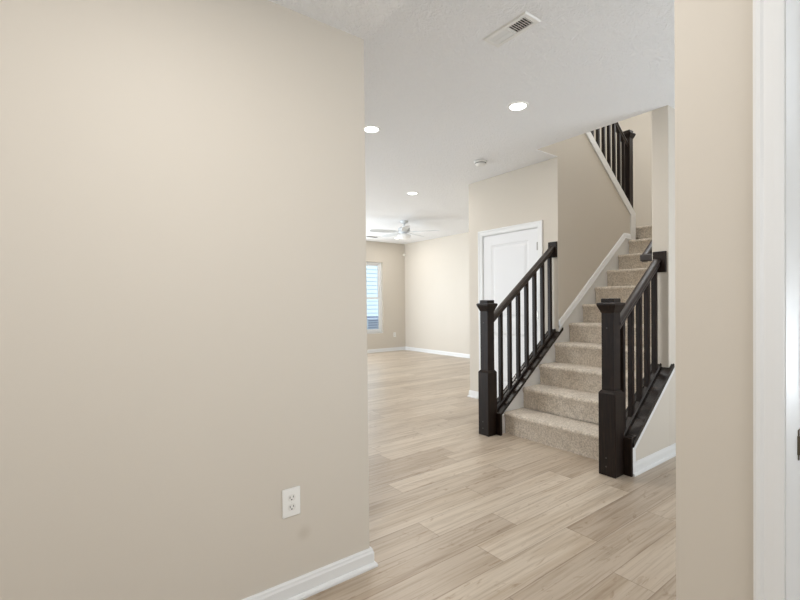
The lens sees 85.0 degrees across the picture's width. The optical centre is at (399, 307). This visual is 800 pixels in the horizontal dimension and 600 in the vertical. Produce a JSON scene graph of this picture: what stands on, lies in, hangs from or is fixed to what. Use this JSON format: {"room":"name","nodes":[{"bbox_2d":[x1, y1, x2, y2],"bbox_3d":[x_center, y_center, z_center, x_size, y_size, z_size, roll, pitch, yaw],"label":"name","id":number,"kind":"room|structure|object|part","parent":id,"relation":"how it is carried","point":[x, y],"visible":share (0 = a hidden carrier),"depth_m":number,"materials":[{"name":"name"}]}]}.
{"room":"entrance hallway","nodes":[
{"label":"entrance hallway","id":0,"kind":"room"},
{"bbox_2d":[0,0,368,599],"bbox_3d":[-1.508,-0.138,1.095,3.285,2.739,0.120,-1,1,-37],"label":"wall","id":1,"kind":"structure","parent":0,"point":[183,282],"depth_m":1.55,"materials":[{"name":"beige paint"}]},
{"bbox_2d":[282,486,299,518],"bbox_3d":[-0.448,0.804,1.804,0.078,0.117,0.008,-1,1,-37],"label":"wall outlet","id":2,"kind":"object","parent":1,"relation":"attached to","point":[290,497],"visible":1,"depth_m":1.80,"materials":[{"name":"white plastic"}]},
{"bbox_2d":[288,494,294,501],"bbox_3d":[-0.448,0.784,1.803,0.033,0.027,0.006,-1,1,-37],"label":"receptacle","id":3,"kind":"object","parent":2,"relation":"attached to","point":[291,497],"depth_m":1.80,"materials":[{"name":"white plastic"}]},
{"bbox_2d":[288,503,295,510],"bbox_3d":[-0.448,0.824,1.804,0.033,0.027,0.006,-1,1,-37],"label":"receptacle","id":4,"kind":"object","parent":2,"relation":"attached to","point":[291,506],"depth_m":1.80,"materials":[{"name":"white plastic"}]},
{"bbox_2d":[242,546,377,599],"bbox_3d":[-1.484,1.188,1.118,3.312,0.086,0.174,-1,1,-37],"label":"baseboard","id":5,"kind":"structure","parent":1,"relation":"attached to","point":[304,586],"depth_m":1.87,"materials":[{"name":"white paint"}]},
{"bbox_2d":[269,0,406,39],"bbox_3d":[-0.497,-1.352,-0.300,3.285,0.298,3.318,-1,1,-37],"label":"ceiling","id":6,"kind":"structure","parent":0,"point":[358,18],"depth_m":1.82,"materials":[{"name":"white paint"}]},
{"bbox_2d":[366,241,404,349],"bbox_3d":[-3.558,-0.204,8.711,9.068,2.740,0.150,-1,1,-37],"label":"wall","id":7,"kind":"structure","parent":0,"point":[391,258],"depth_m":11.08,"materials":[{"name":"beige paint"}]},
{"bbox_2d":[366,262,382,333],"bbox_3d":[-0.825,-0.235,10.711,0.902,1.768,0.114,-1,1,-37],"label":"window","id":8,"kind":"structure","parent":7,"relation":"in","point":[369,331],"depth_m":10.96,"materials":[{"name":"white paint"}]},
{"bbox_3d":[-0.851,-0.642,10.737,0.812,0.865,0.022,-1,1,-37],"label":"sash","id":9,"kind":"part","parent":8,"relation":"part of","materials":[{"name":"white paint"}]},
{"bbox_3d":[-0.830,0.168,10.729,0.812,0.835,0.022,-1,1,-37],"label":"sash","id":10,"kind":"part","parent":8,"relation":"part of","materials":[{"name":"white paint"}]},
{"bbox_2d":[367,346,404,352],"bbox_3d":[-3.492,1.123,8.655,9.068,0.086,0.027,-1,1,-37],"label":"baseboard","id":11,"kind":"structure","parent":7,"relation":"attached to","point":[393,348],"depth_m":10.97,"materials":[{"name":"white paint"}]},
{"bbox_2d":[303,350,675,599],"bbox_3d":[-0.354,1.182,4.411,11.879,0.001,11.151,-1,1,-37],"label":"floor","id":12,"kind":"structure","parent":0,"point":[457,512],"depth_m":2.55,"materials":[{"name":"beige wood"}]},
{"bbox_2d":[476,241,562,436],"bbox_3d":[1.223,0.239,4.330,1.151,1.854,0.185,-1,1,-37],"label":"balustrade","id":13,"kind":"object","parent":12,"relation":"on","point":[492,408],"visible":1,"depth_m":4.22,"materials":[{"name":"brown wood"}]},
{"bbox_3d":[0.810,0.603,4.044,0.122,1.142,0.122,-1,1,-37],"label":"newel post","id":14,"kind":"part","parent":13,"relation":"part of","materials":[{"name":"brown wood"}]},
{"bbox_3d":[0.874,1.073,4.073,0.027,0.200,0.183,-1,1,-37],"label":"plate","id":15,"kind":"part","parent":13,"relation":"part of","materials":[{"name":"brown wood"}]},
{"bbox_3d":[1.223,-0.248,4.347,0.981,0.806,0.062,-1,1,-37],"label":"handrail","id":16,"kind":"part","parent":13,"relation":"part of","materials":[{"name":"black wood"}]},
{"bbox_3d":[1.271,0.591,4.385,0.995,0.782,0.052,-1,1,-37],"label":"shoe rail","id":17,"kind":"part","parent":13,"relation":"part of","materials":[{"name":"brown wood"}]},
{"bbox_2d":[502,225,651,460],"bbox_3d":[2.728,0.059,4.711,3.741,2.176,1.089,-1,1,-37],"label":"staircase","id":18,"kind":"structure","parent":12,"relation":"on","point":[567,382],"depth_m":4.21,"materials":[{"name":"beige carpet"}]},
{"bbox_3d":[2.291,-0.356,5.047,1.537,1.120,0.027,-1,1,-37],"label":"skirt moulding","id":19,"kind":"part","parent":18,"relation":"part of","materials":[{"name":"white paint"}]},
{"bbox_2d":[596,251,674,478],"bbox_3d":[1.769,0.368,3.256,0.795,1.610,0.192,-1,1,-37],"label":"balustrade","id":20,"kind":"object","parent":12,"relation":"on","point":[620,428],"visible":1,"depth_m":3.12,"materials":[{"name":"brown wood"}]},
{"bbox_3d":[1.490,0.607,3.085,0.122,1.142,0.122,-1,1,-37],"label":"newel post","id":21,"kind":"part","parent":20,"relation":"part of","materials":[{"name":"brown wood"}]},
{"bbox_3d":[1.570,1.045,3.096,0.022,0.265,0.149,-1,1,-37],"label":"plate","id":22,"kind":"part","parent":20,"relation":"part of","materials":[{"name":"brown wood"}]},
{"bbox_3d":[1.782,-0.115,3.273,0.634,0.544,0.062,-1,1,-37],"label":"handrail","id":23,"kind":"part","parent":20,"relation":"part of","materials":[{"name":"black wood"}]},
{"bbox_3d":[1.818,0.685,3.303,0.645,0.518,0.052,-1,1,-37],"label":"shoe rail","id":24,"kind":"part","parent":20,"relation":"part of","materials":[{"name":"brown wood"}]},
{"bbox_2d":[468,160,547,391],"bbox_3d":[1.293,-0.213,5.203,0.115,2.739,1.181,-1,1,-37],"label":"wall","id":25,"kind":"structure","parent":0,"point":[519,196],"depth_m":5.21,"materials":[{"name":"beige paint"}]},
{"bbox_2d":[478,220,542,397],"bbox_3d":[1.304,0.104,5.147,0.173,2.105,0.940,-1,1,-37],"label":"door","id":26,"kind":"structure","parent":25,"relation":"in","point":[505,254],"depth_m":5.15,"materials":[{"name":"white paint"}]},
{"bbox_2d":[364,0,674,243],"bbox_3d":[-0.349,-1.708,4.430,9.168,0.300,10.742,-1,1,-37],"label":"ceiling","id":27,"kind":"structure","parent":0,"point":[439,94],"depth_m":3.10,"materials":[{"name":"white paint"}]},
{"bbox_2d":[365,125,380,132],"bbox_3d":[-0.249,-1.547,3.800,0.160,0.010,0.160,-1,1,-37],"label":"recessed light","id":28,"kind":"object","parent":27,"relation":"in","point":[370,128],"visible":0.85,"depth_m":3.79,"materials":[{"name":"white plastic"}]},
{"bbox_2d":[370,220,438,239],"bbox_3d":[0.043,-1.435,8.156,1.276,0.340,1.231,-1,1,-37],"label":"ceiling fan","id":29,"kind":"object","parent":27,"relation":"hanging from","point":[404,230],"visible":1,"depth_m":8.04,"materials":[{"name":"white metal"}]},
{"bbox_3d":[-0.313,-1.395,7.974,0.495,0.034,0.135,-1,1,-21],"label":"blade","id":30,"kind":"part","parent":29,"relation":"part of","materials":[{"name":"white ceramic"}]},
{"bbox_3d":[-0.185,-1.402,8.444,0.138,0.034,0.496,-1,1,-37],"label":"blade","id":31,"kind":"part","parent":29,"relation":"part of","materials":[{"name":"white ceramic"}]},
{"bbox_3d":[0.079,-1.316,8.121,0.250,0.103,0.250,-1,1,-37],"label":"lamp shade","id":32,"kind":"part","parent":29,"relation":"part of","materials":[{"name":"white glass"}]},
{"bbox_3d":[0.096,-1.396,7.703,0.135,0.034,0.495,-1,1,-3],"label":"blade","id":33,"kind":"part","parent":29,"relation":"part of","materials":[{"name":"white ceramic"}]},
{"bbox_2d":[474,159,486,166],"bbox_3d":[0.868,-1.551,4.713,0.140,0.047,0.140,-1,1,-37],"label":"smoke detector","id":34,"kind":"object","parent":27,"relation":"attached to","point":[479,163],"visible":1,"depth_m":4.67,"materials":[{"name":"white plastic"}]},
{"bbox_2d":[483,11,540,46],"bbox_3d":[0.618,-1.542,2.436,0.134,0.008,0.302,-1,1,-37],"label":"ceiling vent","id":35,"kind":"object","parent":27,"relation":"in","point":[524,21],"visible":1,"depth_m":2.42,"materials":[{"name":"white metal"}]},
{"bbox_2d":[507,101,528,110],"bbox_3d":[0.912,-1.554,3.383,0.160,0.010,0.160,-1,1,-37],"label":"recessed light","id":36,"kind":"object","parent":27,"relation":"in","point":[520,105],"visible":1,"depth_m":3.37,"materials":[{"name":"white plastic"}]},
{"bbox_2d":[404,111,651,353],"bbox_3d":[2.377,-1.541,8.387,0.120,5.300,7.674,-1,1,-37],"label":"wall","id":37,"kind":"structure","parent":0,"point":[437,317],"depth_m":10.01,"materials":[{"name":"beige paint"}]},
{"bbox_2d":[405,346,469,357],"bbox_3d":[1.633,1.063,9.334,0.027,0.086,5.042,-1,1,-37],"label":"baseboard","id":38,"kind":"structure","parent":37,"relation":"attached to","point":[406,348],"depth_m":10.30,"materials":[{"name":"white paint"}]},
{"bbox_2d":[537,133,629,330],"bbox_3d":[2.146,-0.441,5.029,2.019,3.180,0.115,-1,1,-37],"label":"wall","id":39,"kind":"structure","parent":0,"point":[587,215],"depth_m":4.82,"materials":[{"name":"beige paint"}]},
{"bbox_2d":[585,132,635,239],"bbox_3d":[2.499,-1.445,5.286,1.155,1.258,0.143,-1,1,-37],"label":"trim","id":40,"kind":"structure","parent":39,"relation":"attached to","point":[589,135],"depth_m":5.29,"materials":[{"name":"white paint"}]},
{"bbox_2d":[590,122,635,207],"bbox_3d":[2.483,-1.889,5.273,1.226,2.103,0.140,-1,1,-37],"label":"balustrade","id":41,"kind":"object","parent":40,"relation":"on","point":[624,138],"visible":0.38,"depth_m":5.46,"materials":[{"name":"brown wood"}]},
{"bbox_3d":[2.430,-2.482,5.231,1.110,0.915,0.062,-1,1,-37],"label":"handrail","id":42,"kind":"part","parent":41,"relation":"part of","materials":[{"name":"black wood"}]},
{"bbox_3d":[2.930,-1.506,5.606,0.122,1.320,0.092,-1,1,-37],"label":"newel post","id":43,"kind":"part","parent":41,"relation":"part of","materials":[{"name":"brown wood"}]},
{"bbox_2d":[636,227,638,239],"bbox_3d":[3.138,-0.978,6.413,1.025,0.150,1.194,-1,1,-37],"label":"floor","id":44,"kind":"structure","parent":0,"point":[637,229],"depth_m":5.65,"materials":[{"name":"beige carpet"}]},
{"bbox_2d":[636,105,675,460],"bbox_3d":[3.064,-1.501,4.198,3.768,5.300,0.125,-1,1,-37],"label":"wall","id":45,"kind":"structure","parent":0,"point":[663,118],"depth_m":3.43,"materials":[{"name":"beige paint"}]},
{"bbox_2d":[640,240,651,261],"bbox_3d":[2.806,-1.174,4.149,2.015,1.571,0.103,-1,1,-37],"label":"wall handrail","id":46,"kind":"object","parent":45,"relation":"attached to","point":[646,256],"visible":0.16,"depth_m":3.58,"materials":[{"name":"wood"}]},
{"bbox_2d":[633,367,674,463],"bbox_3d":[1.891,0.768,3.250,0.686,0.637,0.012,-1,1,-37],"label":"trim","id":47,"kind":"structure","parent":45,"relation":"attached to","point":[673,371],"depth_m":3.20,"materials":[{"name":"white paint"}]},
{"bbox_2d":[633,443,675,476],"bbox_3d":[3.137,1.106,4.166,3.768,0.086,0.027,-1,1,-37],"label":"baseboard","id":48,"kind":"structure","parent":45,"relation":"attached to","point":[650,461],"depth_m":3.23,"materials":[{"name":"white paint"}]},
{"bbox_2d":[674,0,752,599],"bbox_3d":[1.282,-0.157,0.216,0.150,2.739,2.021,-1,1,-37],"label":"wall","id":49,"kind":"structure","parent":0,"point":[714,38],"depth_m":0.93,"materials":[{"name":"beige paint"}]},
{"bbox_2d":[753,0,799,599],"bbox_3d":[1.032,0.157,0.546,0.170,2.109,0.906,-1,1,-37],"label":"door","id":50,"kind":"structure","parent":49,"relation":"in","point":[776,23],"depth_m":0.84,"materials":[{"name":"white paint"}]},
{"bbox_3d":[0.971,0.158,0.501,0.019,2.109,0.906,-1,1,-37],"label":"casing","id":51,"kind":"part","parent":50,"relation":"part of","materials":[{"name":"white paint"}]},
{"bbox_3d":[0.816,0.279,0.892,0.034,0.062,0.005,-1,1,-42],"label":"strike plate","id":52,"kind":"part","parent":50,"relation":"part of","materials":[{"name":"grey metal"}]},
{"bbox_3d":[2.094,-0.236,6.461,2.670,2.740,0.115,-1,1,-37],"label":"wall","id":53,"kind":"structure","parent":0,"visible":0},
{"bbox_2d":[467,390,478,398],"bbox_3d":[2.054,1.091,6.428,2.812,0.086,0.181,-1,1,-37],"label":"baseboard","id":54,"kind":"structure","parent":53,"relation":"attached to","point":[473,394],"depth_m":5.59,"materials":[{"name":"white paint"}]},
{"label":"outside","id":55,"kind":"structure","parent":0,"visible":0},
{"bbox_3d":[-5.942,1.424,8.048,60.000,0.050,60.000,-1,1,-37],"label":"ground","id":56,"kind":"structure","parent":55,"visible":0},
{"bbox_2d":[366,266,377,315],"bbox_3d":[-3.131,-2.539,17.589,16.800,7.600,5.000,-1,1,-37],"label":"neighbor house","id":57,"kind":"structure","parent":56,"relation":"on","point":[371,271],"depth_m":16.63,"materials":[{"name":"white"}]},
{"bbox_2d":[367,316,378,329],"bbox_3d":[-0.987,0.788,15.705,1.200,0.945,1.040,-1,1,-37],"label":"air conditioner","id":58,"kind":"object","parent":56,"relation":"on","point":[372,321],"visible":0.3,"depth_m":15.23,"materials":[{"name":"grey metal"}]}
]}

